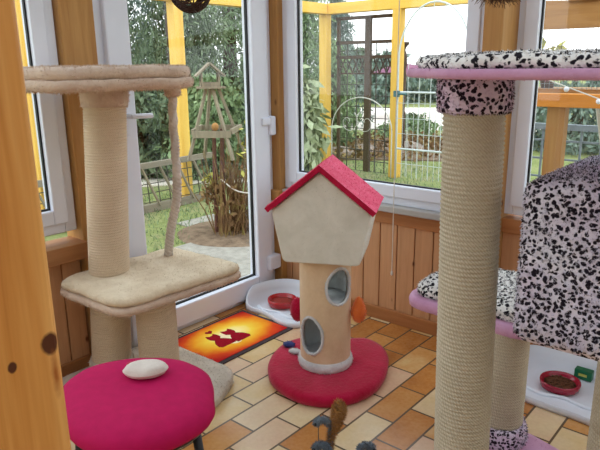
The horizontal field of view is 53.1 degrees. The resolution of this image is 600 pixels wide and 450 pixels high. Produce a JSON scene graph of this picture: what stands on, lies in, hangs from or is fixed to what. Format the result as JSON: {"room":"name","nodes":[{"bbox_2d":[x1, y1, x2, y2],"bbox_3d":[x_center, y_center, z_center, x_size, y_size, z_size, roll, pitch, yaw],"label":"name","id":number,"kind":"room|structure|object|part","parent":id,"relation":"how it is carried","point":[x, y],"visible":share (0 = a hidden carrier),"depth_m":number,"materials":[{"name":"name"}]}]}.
{"room":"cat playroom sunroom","nodes":[
{"label":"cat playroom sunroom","id":0,"kind":"room"},
{"bbox_2d":[48,260,89,364],"bbox_3d":[-2.137,0.719,1.632,0.120,0.620,3.340,12,19,39],"label":"wall","id":1,"kind":"structure","parent":0,"point":[70,317],"depth_m":2.77,"materials":[{"name":"brown wood"}]},
{"bbox_2d":[20,0,76,236],"bbox_3d":[-1.606,-0.488,1.922,0.084,1.410,1.745,12,19,39],"label":"window","id":2,"kind":"structure","parent":1,"relation":"in","point":[58,216],"depth_m":2.56,"materials":[{"name":"white plastic"}]},
{"bbox_3d":[-1.612,-0.489,1.927,0.070,1.410,1.745,12,19,39],"label":"frame","id":3,"kind":"part","parent":2,"relation":"part of","materials":[{"name":"white plastic"}]},
{"bbox_2d":[45,236,87,267],"bbox_3d":[-2.104,0.441,1.539,0.160,0.075,3.360,12,19,39],"label":"trim","id":4,"kind":"structure","parent":1,"relation":"attached to","point":[68,249],"depth_m":2.66,"materials":[{"name":"brown wood"}]},
{"bbox_2d":[51,0,97,353],"bbox_3d":[-0.994,-0.498,2.690,0.150,2.400,0.160,12,19,39],"label":"wooden post","id":5,"kind":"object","parent":1,"relation":"attached to","point":[74,27],"depth_m":2.59,"materials":[{"name":"brown wood"}]},
{"bbox_2d":[61,354,91,377],"bbox_3d":[-2.081,0.993,1.659,0.018,0.075,3.340,12,19,39],"label":"baseboard","id":6,"kind":"structure","parent":1,"relation":"attached to","point":[75,365],"depth_m":2.81,"materials":[{"name":"brown wood"}]},
{"bbox_2d":[70,302,588,449],"bbox_3d":[-0.024,1.338,0.610,4.780,0.100,5.520,12,19,39],"label":"floor","id":7,"kind":"structure","parent":0,"point":[253,415],"depth_m":2.50,"materials":[{"name":"tile"}]},
{"bbox_2d":[0,0,70,449],"bbox_3d":[-0.451,0.041,0.643,0.150,2.400,0.300,12,19,39],"label":"wooden post","id":8,"kind":"object","parent":7,"relation":"on","point":[33,413],"visible":1,"depth_m":0.69,"materials":[{"name":"brown wood"}]},
{"bbox_2d":[23,63,241,406],"bbox_3d":[-0.667,0.059,2.513,0.700,1.427,0.880,13,20,42],"label":"cat tree","id":9,"kind":"object","parent":7,"relation":"on","point":[116,287],"visible":0.84,"depth_m":2.53,"materials":[{"name":"beige fabric"}]},
{"bbox_3d":[-0.839,0.055,2.628,0.253,1.180,0.176,-1,15,-2],"label":"sisal post","id":10,"kind":"part","parent":9,"relation":"part of","materials":[{"name":"beige wicker"}]},
{"bbox_2d":[23,63,190,80],"bbox_3d":[-0.737,-0.594,2.342,0.831,0.074,0.493,-12,19,-37],"label":"cushion","id":11,"kind":"object","parent":9,"relation":"on","point":[142,72],"depth_m":2.12,"materials":[{"name":"beige fabric"}]},
{"bbox_2d":[61,247,238,307],"bbox_3d":[-0.658,0.220,2.674,0.509,0.061,0.663,12,19,39],"label":"cushion","id":12,"kind":"object","parent":9,"relation":"on","point":[157,278],"depth_m":2.57,"materials":[{"name":"beige fabric"}]},
{"bbox_3d":[-0.635,0.463,2.668,0.176,0.365,0.176,12,19,39],"label":"sisal post","id":13,"kind":"part","parent":9,"relation":"part of","materials":[{"name":"beige wicker"}]},
{"bbox_2d":[63,358,214,449],"bbox_3d":[-0.485,0.714,1.856,0.530,0.478,0.463,12,19,39],"label":"stool","id":14,"kind":"object","parent":7,"relation":"on","point":[107,409],"visible":0.93,"depth_m":1.70,"materials":[{"name":"fabric"}]},
{"bbox_2d":[122,359,168,378],"bbox_3d":[-0.478,0.446,1.858,0.139,0.036,0.100,-1,15,-1],"label":"pillow","id":15,"kind":"object","parent":14,"relation":"on","point":[145,368],"visible":1,"depth_m":1.83,"materials":[{"name":"beige fabric"}]},
{"bbox_3d":[-0.487,0.560,1.815,0.486,0.027,0.419,12,19,39],"label":"seat frame","id":16,"kind":"part","parent":14,"relation":"part of","materials":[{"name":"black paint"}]},
{"bbox_3d":[-0.284,0.773,1.786,0.069,0.395,0.027,5,16,22],"label":"leg","id":17,"kind":"part","parent":14,"relation":"part of","materials":[{"name":"black paint"}]},
{"bbox_2d":[178,310,292,363],"bbox_3d":[-0.382,0.595,3.200,0.400,0.010,0.605,12,19,39],"label":"doormat","id":18,"kind":"object","parent":7,"relation":"on","point":[223,340],"visible":0.94,"depth_m":3.19,"materials":[{"name":"orange carpet"}]},
{"bbox_2d":[245,279,299,328],"bbox_3d":[-0.066,0.446,3.538,0.493,0.117,0.401,12,19,39],"label":"tray","id":19,"kind":"object","parent":7,"relation":"on","point":[257,296],"visible":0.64,"depth_m":3.63,"materials":[{"name":"white plastic"}]},
{"bbox_2d":[268,293,295,309],"bbox_3d":[-0.105,0.458,3.589,0.176,0.045,0.176,12,19,39],"label":"bowl","id":20,"kind":"object","parent":19,"relation":"on","point":[281,301],"visible":0.89,"depth_m":3.58,"materials":[{"name":"red plastic"}]},
{"bbox_2d":[264,154,388,407],"bbox_3d":[0.121,0.206,2.692,0.561,1.015,0.626,3,15,13],"label":"cat tree","id":21,"kind":"object","parent":7,"relation":"on","point":[324,222],"visible":1,"depth_m":2.59,"materials":[{"name":"beige fabric"}]},
{"bbox_3d":[-0.003,-0.184,2.597,0.239,0.210,0.312,3,15,13],"label":"roof panel","id":22,"kind":"part","parent":21,"relation":"part of","materials":[{"name":"fabric"}]},
{"bbox_3d":[0.051,0.495,2.688,0.136,0.198,0.037,10,18,35],"label":"hole trim","id":23,"kind":"part","parent":21,"relation":"part of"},
{"bbox_3d":[0.171,0.267,2.621,0.143,0.191,0.040,-9,17,-29],"label":"hole trim","id":24,"kind":"part","parent":21,"relation":"part of","materials":[{"name":"grey fabric"}]},
{"bbox_3d":[0.225,-0.173,2.543,0.240,0.211,0.314,3,15,13],"label":"roof panel","id":25,"kind":"part","parent":21,"relation":"part of","materials":[{"name":"red fabric"}]},
{"bbox_2d":[310,397,376,449],"bbox_3d":[0.129,0.736,2.097,0.225,0.295,0.210,12,19,39],"label":"toy","id":26,"kind":"object","parent":7,"relation":"on","point":[338,414],"visible":1,"depth_m":2.08,"materials":[{"name":"fabric"}]},
{"bbox_2d":[406,47,599,449],"bbox_3d":[0.754,0.218,1.819,1.177,1.436,1.174,12,19,39],"label":"cat tree","id":27,"kind":"object","parent":7,"relation":"on","point":[489,317],"visible":1,"depth_m":1.48,"materials":[{"name":"fabric"}]},
{"bbox_2d":[417,268,518,322],"bbox_3d":[0.730,0.244,2.315,0.475,0.095,0.434,12,19,39],"label":"cushion","id":28,"kind":"object","parent":27,"relation":"on","point":[427,289],"depth_m":2.26,"materials":[{"name":"fabric"}]},
{"bbox_3d":[0.456,0.291,1.652,0.176,1.215,0.175,12,19,39],"label":"sisal post","id":29,"kind":"part","parent":27,"relation":"part of","materials":[{"name":"beige wicker"}]},
{"bbox_2d":[414,47,599,68],"bbox_3d":[0.661,-0.365,1.328,0.842,0.054,0.524,12,19,39],"label":"cushion","id":30,"kind":"object","parent":27,"relation":"on","point":[578,58],"depth_m":1.21,"materials":[{"name":"fur"}]},
{"bbox_3d":[0.740,0.561,2.178,0.155,0.415,0.155,12,19,39],"label":"sisal post","id":31,"kind":"part","parent":27,"relation":"part of","materials":[{"name":"beige wicker"}]},
{"bbox_3d":[0.907,0.575,1.702,0.155,0.630,0.155,12,19,39],"label":"sisal post","id":32,"kind":"part","parent":27,"relation":"part of","materials":[{"name":"beige wicker"}]},
{"bbox_2d":[525,345,597,425],"bbox_3d":[1.165,0.689,2.636,0.505,0.082,0.442,12,19,39],"label":"tray","id":33,"kind":"object","parent":7,"relation":"on","point":[577,407],"visible":0.62,"depth_m":2.65,"materials":[{"name":"white plastic"}]},
{"bbox_2d":[540,370,580,395],"bbox_3d":[1.145,0.699,2.643,0.170,0.038,0.170,12,19,39],"label":"bowl","id":34,"kind":"object","parent":33,"relation":"on","point":[556,382],"visible":1,"depth_m":2.63,"materials":[{"name":"red plastic"}]},
{"bbox_2d":[574,366,593,381],"bbox_3d":[1.284,0.673,2.713,0.075,0.046,0.042,12,19,39],"label":"packet","id":35,"kind":"object","parent":33,"relation":"on","point":[582,373],"visible":0.92,"depth_m":2.70,"materials":[{"name":"green cardboard"}]},
{"bbox_2d":[287,221,439,321],"bbox_3d":[0.407,0.202,3.454,1.310,0.620,0.120,12,19,39],"label":"wall","id":36,"kind":"structure","parent":0,"point":[415,251],"depth_m":3.29,"materials":[{"name":"brown wood"}]},
{"bbox_2d":[92,0,280,348],"bbox_3d":[-0.525,-0.476,3.168,0.172,2.100,1.140,12,19,39],"label":"door","id":37,"kind":"structure","parent":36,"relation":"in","point":[111,24],"depth_m":3.39,"materials":[{"name":"white plastic"}]},
{"bbox_3d":[-0.755,-0.500,2.803,0.072,0.160,0.126,12,19,39],"label":"handle","id":38,"kind":"part","parent":37,"relation":"part of","materials":[{"name":"white plastic"}]},
{"bbox_2d":[269,0,286,278],"bbox_3d":[-0.146,-0.757,3.620,0.195,2.400,0.200,12,19,39],"label":"trim","id":39,"kind":"structure","parent":36,"relation":"attached to","point":[275,6],"depth_m":3.54,"materials":[{"name":"brown wood"}]},
{"bbox_2d":[282,188,440,220],"bbox_3d":[0.395,-0.118,3.318,1.220,0.036,0.125,12,19,39],"label":"trim","id":40,"kind":"structure","parent":36,"relation":"attached to","point":[402,210],"depth_m":3.10,"materials":[{"name":"white plastic"}]},
{"bbox_2d":[282,0,484,211],"bbox_3d":[0.393,-0.827,3.137,1.250,1.427,0.084,12,19,39],"label":"window","id":41,"kind":"structure","parent":36,"relation":"in","point":[421,197],"depth_m":3.41,"materials":[{"name":"white plastic"}]},
{"bbox_2d":[351,298,436,336],"bbox_3d":[0.366,0.479,3.473,1.310,0.075,0.018,12,19,39],"label":"baseboard","id":42,"kind":"structure","parent":36,"relation":"attached to","point":[426,326],"depth_m":3.30,"materials":[{"name":"brown wood"}]},
{"bbox_2d":[374,211,439,232],"bbox_3d":[0.401,-0.074,3.361,1.290,0.072,0.112,12,19,39],"label":"trim","id":43,"kind":"structure","parent":36,"relation":"attached to","point":[383,217],"depth_m":3.15,"materials":[{"name":"brown wood"}]},
{"bbox_2d":[482,0,520,268],"bbox_3d":[0.944,-0.553,2.809,0.090,2.400,0.325,12,19,39],"label":"trim","id":44,"kind":"structure","parent":36,"relation":"attached to","point":[500,28],"depth_m":2.62,"materials":[{"name":"brown wood"}]},
{"bbox_2d":[500,232,520,271],"bbox_3d":[1.983,0.476,2.278,2.485,0.660,0.120,12,19,39],"label":"wall","id":45,"kind":"structure","parent":0,"point":[510,243],"depth_m":2.94,"materials":[{"name":"brown wood"}]},
{"bbox_2d":[501,214,522,234],"bbox_3d":[1.967,0.184,2.185,2.485,0.072,0.120,12,19,39],"label":"trim","id":46,"kind":"structure","parent":45,"relation":"attached to","point":[511,224],"depth_m":2.90,"materials":[{"name":"brown wood"}]},
{"bbox_2d":[504,0,545,215],"bbox_3d":[1.754,-0.587,2.142,2.000,1.410,0.084,12,19,39],"label":"window","id":47,"kind":"structure","parent":45,"relation":"in","point":[532,12],"depth_m":2.76,"materials":[{"name":"white plastic"}]},
{"bbox_3d":[1.758,-0.589,2.147,2.000,1.410,0.070,12,19,39],"label":"frame","id":48,"kind":"part","parent":47,"relation":"part of","materials":[{"name":"white plastic"}]},
{"bbox_3d":[-0.054,-1.084,-0.036,4.780,0.115,5.520,12,19,39],"label":"ceiling","id":49,"kind":"structure","parent":0,"visible":0},
{"bbox_2d":[171,0,209,13],"bbox_3d":[-0.409,-1.179,2.113,0.155,0.821,0.155,12,19,39],"label":"ball","id":50,"kind":"object","parent":49,"relation":"hanging from","point":[199,5],"visible":1,"depth_m":2.19,"materials":[{"name":"brown wicker"}]},
{"bbox_2d":[391,0,399,275],"bbox_3d":[0.474,-0.744,2.915,0.012,2.095,0.012,12,19,39],"label":"blind cord","id":51,"kind":"object","parent":49,"relation":"hanging from","point":[399,0],"visible":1,"depth_m":2.99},
{"bbox_2d":[474,0,519,8],"bbox_3d":[0.709,-1.172,2.048,0.228,0.827,0.234,12,19,39],"label":"ball","id":52,"kind":"object","parent":49,"relation":"hanging from","point":[484,1],"visible":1,"depth_m":2.14,"materials":[{"name":"brown wicker"}]},
{"label":"outside","id":53,"kind":"structure","parent":0,"visible":0},
{"bbox_2d":[45,80,598,253],"bbox_3d":[16.194,-3.531,18.786,120.000,0.200,90.000,12,19,39],"label":"ground","id":54,"kind":"structure","parent":53,"point":[535,162],"depth_m":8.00,"materials":[{"name":"green plant"}]},
{"bbox_2d":[37,152,211,235],"bbox_3d":[-1.923,-0.309,6.099,0.118,0.540,2.801,12,19,39],"label":"lattice panel","id":55,"kind":"object","parent":54,"relation":"on","point":[148,208],"visible":0.25,"depth_m":6.60,"materials":[{"name":"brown wood"}]},
{"bbox_3d":[-1.953,-0.532,6.064,0.045,0.090,2.801,12,19,39],"label":"rail","id":56,"kind":"part","parent":55,"relation":"part of","materials":[{"name":"wood"}]},
{"bbox_3d":[-1.937,-0.082,6.120,0.050,0.085,2.720,12,19,39],"label":"rail","id":57,"kind":"part","parent":55,"relation":"part of","materials":[{"name":"brown wood"}]},
{"bbox_2d":[134,90,171,178],"bbox_3d":[-2.298,-1.340,8.367,1.534,1.771,1.473,5,16,20],"label":"shrub","id":58,"kind":"object","parent":54,"relation":"on","point":[150,132],"visible":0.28,"depth_m":8.14,"materials":[{"name":"green plant"}]},
{"bbox_2d":[127,0,190,64],"bbox_3d":[-3.711,-5.464,12.516,3.157,7.242,3.448,-5,16,-15],"label":"conifer tree","id":59,"kind":"object","parent":54,"relation":"on","point":[130,9],"visible":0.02,"depth_m":12.26,"materials":[{"name":"green plant"}]},
{"bbox_2d":[128,0,230,148],"bbox_3d":[-2.118,-3.895,9.525,2.223,5.712,2.204,-5,16,-16],"label":"conifer tree","id":60,"kind":"object","parent":54,"relation":"on","point":[191,23],"visible":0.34,"depth_m":9.68,"materials":[{"name":"green plant"}]},
{"bbox_2d":[141,166,247,186],"bbox_3d":[-2.085,-0.699,8.589,3.416,0.015,1.728,-4,15,-13],"label":"garden path","id":61,"kind":"structure","parent":54,"relation":"on","point":[152,180],"depth_m":8.11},
{"bbox_2d":[153,73,246,180],"bbox_3d":[-1.207,-1.274,8.248,1.469,1.649,1.369,2,15,11],"label":"shrub","id":62,"kind":"object","parent":54,"relation":"on","point":[231,97],"visible":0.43,"depth_m":8.03,"materials":[{"name":"green plant"}]},
{"bbox_2d":[175,210,250,301],"bbox_3d":[0.254,0.751,3.047,6.200,0.012,4.100,12,19,39],"label":"terrace","id":63,"kind":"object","parent":54,"relation":"on","point":[239,255],"visible":0.17,"depth_m":5.04,"materials":[{"name":"concrete"}]},
{"bbox_2d":[177,220,249,246],"bbox_3d":[-0.636,0.066,5.612,1.099,0.035,0.980,12,19,39],"label":"soil patch","id":64,"kind":"object","parent":63,"relation":"on","point":[198,236],"visible":0.4,"depth_m":5.40,"materials":[{"name":"brown soil"}]},
{"bbox_2d":[187,62,244,231],"bbox_3d":[-0.742,-0.660,5.400,0.478,1.551,0.349,1,15,6],"label":"bird feeder","id":65,"kind":"object","parent":64,"relation":"on","point":[196,132],"visible":0.94,"depth_m":5.26,"materials":[{"name":"brown wood"}]},
{"bbox_3d":[-0.897,-0.880,5.253,0.220,0.622,0.024,-9,17,-29],"label":"leg","id":66,"kind":"part","parent":65,"relation":"part of","materials":[{"name":"brown wood"}]},
{"bbox_3d":[-0.838,-0.927,5.427,0.024,0.622,0.195,-11,18,-34],"label":"leg","id":67,"kind":"part","parent":65,"relation":"part of","materials":[{"name":"brown wood"}]},
{"bbox_2d":[199,82,220,86],"bbox_3d":[-0.787,-1.230,5.243,0.170,0.037,0.160,-4,15,-14],"label":"tray","id":68,"kind":"object","parent":65,"relation":"on","point":[201,84],"depth_m":5.17,"materials":[{"name":"brown wood"}]},
{"bbox_3d":[-0.672,-0.876,5.229,0.237,0.623,0.024,10,19,36],"label":"leg","id":69,"kind":"part","parent":65,"relation":"part of","materials":[{"name":"brown wood"}]},
{"bbox_3d":[-0.613,-0.926,5.412,0.260,0.624,0.024,-8,17,-27],"label":"leg","id":70,"kind":"part","parent":65,"relation":"part of","materials":[{"name":"brown wood"}]},
{"bbox_2d":[191,121,248,236],"bbox_3d":[-0.548,-0.381,5.408,0.765,1.116,0.756,12,19,39],"label":"dry shrub","id":71,"kind":"object","parent":64,"relation":"on","point":[236,220],"visible":0.69,"depth_m":5.41,"materials":[{"name":"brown plant"}]},
{"bbox_2d":[537,0,599,175],"bbox_3d":[2.378,-0.823,3.598,2.350,2.720,0.500,12,19,39],"label":"pergola","id":72,"kind":"object","parent":63,"relation":"on","point":[559,14],"visible":0.38,"depth_m":3.87,"materials":[{"name":"wood"}]},
{"bbox_2d":[540,38,567,87],"bbox_3d":[1.746,-1.130,4.156,0.332,0.351,0.264,12,19,39],"label":"leafy plant","id":73,"kind":"object","parent":72,"relation":"on","point":[560,46],"visible":0.04,"depth_m":4.16,"materials":[{"name":"green plant"}]},
{"bbox_3d":[1.728,-0.994,4.191,0.104,0.070,0.101,12,19,39],"label":"pot","id":74,"kind":"part","parent":73,"relation":"part of","materials":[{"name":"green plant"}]},
{"bbox_2d":[549,80,599,103],"bbox_3d":[1.873,-0.765,3.637,0.752,0.227,0.034,12,19,39],"label":"string lights","id":75,"kind":"object","parent":72,"relation":"hanging from","point":[566,89],"visible":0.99,"depth_m":3.75,"materials":[{"name":"metal"}]},
{"bbox_2d":[143,5,312,112],"bbox_3d":[-1.631,-5.275,12.098,4.072,7.042,3.746,6,16,23],"label":"conifer tree","id":76,"kind":"object","parent":54,"relation":"on","point":[229,58],"visible":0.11,"depth_m":11.81,"materials":[{"name":"green plant"}]},
{"bbox_2d":[230,52,245,148],"bbox_3d":[-0.568,-1.634,9.011,1.553,1.960,1.342,-7,16,-24],"label":"shrub","id":77,"kind":"object","parent":54,"relation":"on","point":[240,84],"visible":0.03,"depth_m":8.71,"materials":[{"name":"green plant"}]},
{"bbox_2d":[15,0,467,209],"bbox_3d":[0.123,-0.920,4.792,5.118,2.345,6.775,12,19,39],"label":"frame","id":78,"kind":"object","parent":54,"relation":"on","point":[174,15],"visible":0.5,"depth_m":7.77,"materials":[{"name":"yellow wood"}]},
{"bbox_3d":[-2.457,-1.022,5.555,0.125,2.210,0.125,12,19,39],"label":"post","id":79,"kind":"part","parent":78,"relation":"part of","materials":[{"name":"yellow wood"}]},
{"bbox_3d":[-1.357,-1.368,6.804,0.125,2.210,0.125,12,19,39],"label":"post","id":80,"kind":"part","parent":78,"relation":"part of","materials":[{"name":"yellow wood"}]},
{"bbox_3d":[0.370,-1.926,8.817,0.125,2.210,0.125,12,19,39],"label":"post","id":81,"kind":"part","parent":78,"relation":"part of","materials":[{"name":"yellow wood"}]},
{"bbox_3d":[1.296,-1.734,8.054,0.125,2.210,0.125,12,19,39],"label":"post","id":82,"kind":"part","parent":78,"relation":"part of","materials":[{"name":"yellow wood"}]},
{"bbox_2d":[214,1,328,79],"bbox_3d":[-0.816,-7.004,16.184,4.700,8.259,4.329,12,19,39],"label":"conifer tree","id":83,"kind":"object","parent":54,"relation":"on","point":[328,1],"visible":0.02,"depth_m":16.77,"materials":[{"name":"green plant"}]},
{"bbox_2d":[303,64,341,170],"bbox_3d":[-0.115,-1.137,7.643,0.928,1.822,1.021,-11,18,-33],"label":"shrub","id":84,"kind":"object","parent":54,"relation":"on","point":[313,122],"visible":0.26,"depth_m":7.46,"materials":[{"name":"green plant"}]},
{"bbox_2d":[309,39,361,146],"bbox_3d":[0.494,-2.188,10.599,1.200,2.153,1.108,-7,16,-22],"label":"shrub","id":85,"kind":"object","parent":54,"relation":"on","point":[343,109],"visible":0.45,"depth_m":10.45,"materials":[{"name":"green plant"}]},
{"bbox_2d":[309,0,374,126],"bbox_3d":[0.917,-4.037,14.402,1.865,3.479,1.678,-13,19,-39],"label":"conifer tree","id":86,"kind":"object","parent":54,"relation":"on","point":[348,26],"visible":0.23,"depth_m":14.20,"materials":[{"name":"green plant"}]},
{"bbox_2d":[331,97,391,178],"bbox_3d":[0.845,-1.233,8.373,1.026,1.088,0.016,12,19,39],"label":"arch","id":87,"kind":"object","parent":54,"relation":"on","point":[355,97],"visible":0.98,"depth_m":8.24,"materials":[{"name":"grey metal"}]},
{"bbox_2d":[350,47,373,100],"bbox_3d":[2.625,-6.403,26.145,3.862,2.619,3.825,12,19,39],"label":"shrub","id":88,"kind":"object","parent":54,"relation":"on","point":[359,48],"visible":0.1,"depth_m":25.32,"materials":[{"name":"green plant"}]},
{"bbox_2d":[336,13,391,173],"bbox_3d":[0.952,-1.835,8.537,1.078,2.175,0.065,12,19,39],"label":"trellis","id":89,"kind":"object","parent":54,"relation":"on","point":[367,61],"visible":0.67,"depth_m":8.55,"materials":[{"name":"metal"}]},
{"bbox_3d":[0.570,-1.906,8.850,0.040,2.150,0.040,12,19,39],"label":"post","id":90,"kind":"part","parent":89,"relation":"part of","materials":[{"name":"wood"}]},
{"bbox_3d":[0.938,-2.353,8.403,1.060,0.045,0.040,12,19,39],"label":"rail","id":91,"kind":"part","parent":89,"relation":"part of","materials":[{"name":"wood"}]},
{"bbox_3d":[0.935,-2.546,8.351,1.060,0.045,0.040,12,19,39],"label":"rail","id":92,"kind":"part","parent":89,"relation":"part of","materials":[{"name":"brown wood"}]},
{"bbox_3d":[0.931,-2.865,8.266,1.060,0.045,0.040,12,19,39],"label":"rail","id":93,"kind":"part","parent":89,"relation":"part of","materials":[{"name":"brown wood"}]},
{"bbox_3d":[0.961,-1.825,8.528,0.085,2.150,0.060,12,19,39],"label":"post","id":94,"kind":"part","parent":89,"relation":"part of","materials":[{"name":"wood"}]},
{"bbox_2d":[306,138,442,161],"bbox_3d":[1.834,-1.414,11.080,4.665,0.020,3.164,2,15,9],"label":"garden bed","id":95,"kind":"object","parent":54,"relation":"on","point":[431,158],"visible":0.13,"depth_m":9.93,"materials":[{"name":"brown plant"}]},
{"bbox_2d":[302,0,352,141],"bbox_3d":[0.062,-4.126,11.296,2.095,5.196,1.911,3,15,15],"label":"conifer tree","id":96,"kind":"object","parent":95,"relation":"on","point":[309,20],"visible":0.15,"depth_m":11.13,"materials":[{"name":"green plant"}]},
{"bbox_2d":[332,146,356,157],"bbox_3d":[0.690,-1.221,10.213,0.527,0.247,0.400,12,19,39],"label":"rock","id":97,"kind":"object","parent":95,"relation":"on","point":[344,147],"visible":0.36,"depth_m":10.04,"materials":[{"name":"beige stone"}]},
{"bbox_2d":[354,144,376,151],"bbox_3d":[1.120,-1.317,10.566,0.513,0.237,0.380,12,19,39],"label":"rock","id":98,"kind":"object","parent":95,"relation":"on","point":[371,146],"visible":0.16,"depth_m":10.45,"materials":[{"name":"beige stone"}]},
{"bbox_2d":[312,130,442,162],"bbox_3d":[1.515,-1.470,11.034,4.480,0.382,3.573,2,15,11],"label":"shrub","id":99,"kind":"object","parent":95,"relation":"on","point":[438,143],"visible":0.29,"depth_m":10.64,"materials":[{"name":"green plant"}]},
{"bbox_2d":[380,147,404,154],"bbox_3d":[1.562,-1.251,10.321,0.467,0.215,0.340,12,19,39],"label":"rock","id":100,"kind":"object","parent":95,"relation":"on","point":[386,148],"visible":0.14,"depth_m":10.23,"materials":[{"name":"beige stone"}]},
{"bbox_2d":[401,42,408,147],"bbox_3d":[1.725,-2.123,10.154,0.200,1.870,0.195,12,19,39],"label":"post","id":101,"kind":"object","parent":95,"relation":"on","point":[406,44],"visible":0.34,"depth_m":10.06,"materials":[{"name":"white metal"}]},
{"bbox_2d":[404,140,422,152],"bbox_3d":[1.906,-1.355,10.637,0.572,0.266,0.440,12,19,39],"label":"rock","id":102,"kind":"object","parent":95,"relation":"on","point":[406,144],"visible":0.23,"depth_m":10.47,"materials":[{"name":"beige stone"}]},
{"bbox_2d":[355,51,434,104],"bbox_3d":[3.677,-5.717,23.951,3.430,2.435,3.233,12,19,39],"label":"shrub","id":103,"kind":"object","parent":54,"relation":"on","point":[413,83],"visible":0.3,"depth_m":23.44,"materials":[{"name":"green plant"}]},
{"bbox_2d":[371,112,442,137],"bbox_3d":[2.391,-2.100,13.092,1.609,0.716,1.615,-1,15,-1],"label":"shrub","id":104,"kind":"object","parent":54,"relation":"on","point":[423,125],"visible":0.49,"depth_m":12.84,"materials":[{"name":"green plant"}]},
{"bbox_2d":[406,79,437,102],"bbox_3d":[6.576,-5.718,24.684,4.554,2.019,4.520,-15,20,-43],"label":"shrub","id":105,"kind":"object","parent":54,"relation":"on","point":[433,96],"visible":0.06,"depth_m":24.35,"materials":[{"name":"green plant"}]},
{"bbox_2d":[393,0,466,181],"bbox_3d":[1.642,-1.639,7.580,1.032,2.262,0.080,12,19,39],"label":"gate","id":106,"kind":"object","parent":54,"relation":"on","point":[399,93],"visible":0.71,"depth_m":7.76,"materials":[{"name":"metal"}]},
{"bbox_3d":[1.664,-1.670,7.585,0.990,0.026,0.026,12,19,39],"label":"rail","id":107,"kind":"part","parent":106,"relation":"part of","materials":[{"name":"metal"}]},
{"bbox_3d":[1.673,-0.955,7.776,0.990,0.026,0.026,12,19,39],"label":"rail","id":108,"kind":"part","parent":106,"relation":"part of","materials":[{"name":"metal"}]},
{"bbox_2d":[344,108,540,130],"bbox_3d":[3.103,-3.167,17.605,9.148,0.015,7.817,2,15,10],"label":"path","id":109,"kind":"structure","parent":54,"relation":"on","point":[380,113],"depth_m":18.15,"materials":[{"name":"grey concrete"}]},
{"bbox_2d":[374,63,418,74],"bbox_3d":[3.017,-3.882,17.332,2.000,1.540,2.000,12,19,39],"label":"parasol","id":110,"kind":"object","parent":109,"relation":"on","point":[411,66],"visible":0.13,"depth_m":16.71,"materials":[{"name":"fabric"}]},
{"bbox_2d":[531,122,599,177],"bbox_3d":[2.969,-0.229,4.671,3.808,1.005,0.050,12,19,39],"label":"wire fence","id":111,"kind":"object","parent":54,"relation":"on","point":[571,127],"visible":0.06,"depth_m":5.09,"materials":[{"name":"grey metal"}]},
{"bbox_3d":[2.966,-0.690,4.546,3.800,0.050,0.050,12,19,39],"label":"rail","id":112,"kind":"part","parent":111,"relation":"part of","materials":[{"name":"grey metal"}]},
{"bbox_2d":[533,80,599,157],"bbox_3d":[5.077,-1.894,10.895,3.134,1.526,3.003,12,19,39],"label":"shrub","id":113,"kind":"object","parent":54,"relation":"on","point":[580,116],"visible":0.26,"depth_m":10.27,"materials":[{"name":"green plant"}]},
{"bbox_2d":[596,109,599,140],"bbox_3d":[2.335,-0.256,4.406,0.418,1.214,0.088,4,16,17],"label":"ladder","id":114,"kind":"object","parent":54,"relation":"on","point":[597,110],"visible":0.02,"depth_m":4.34,"materials":[{"name":"wood"}]}
]}

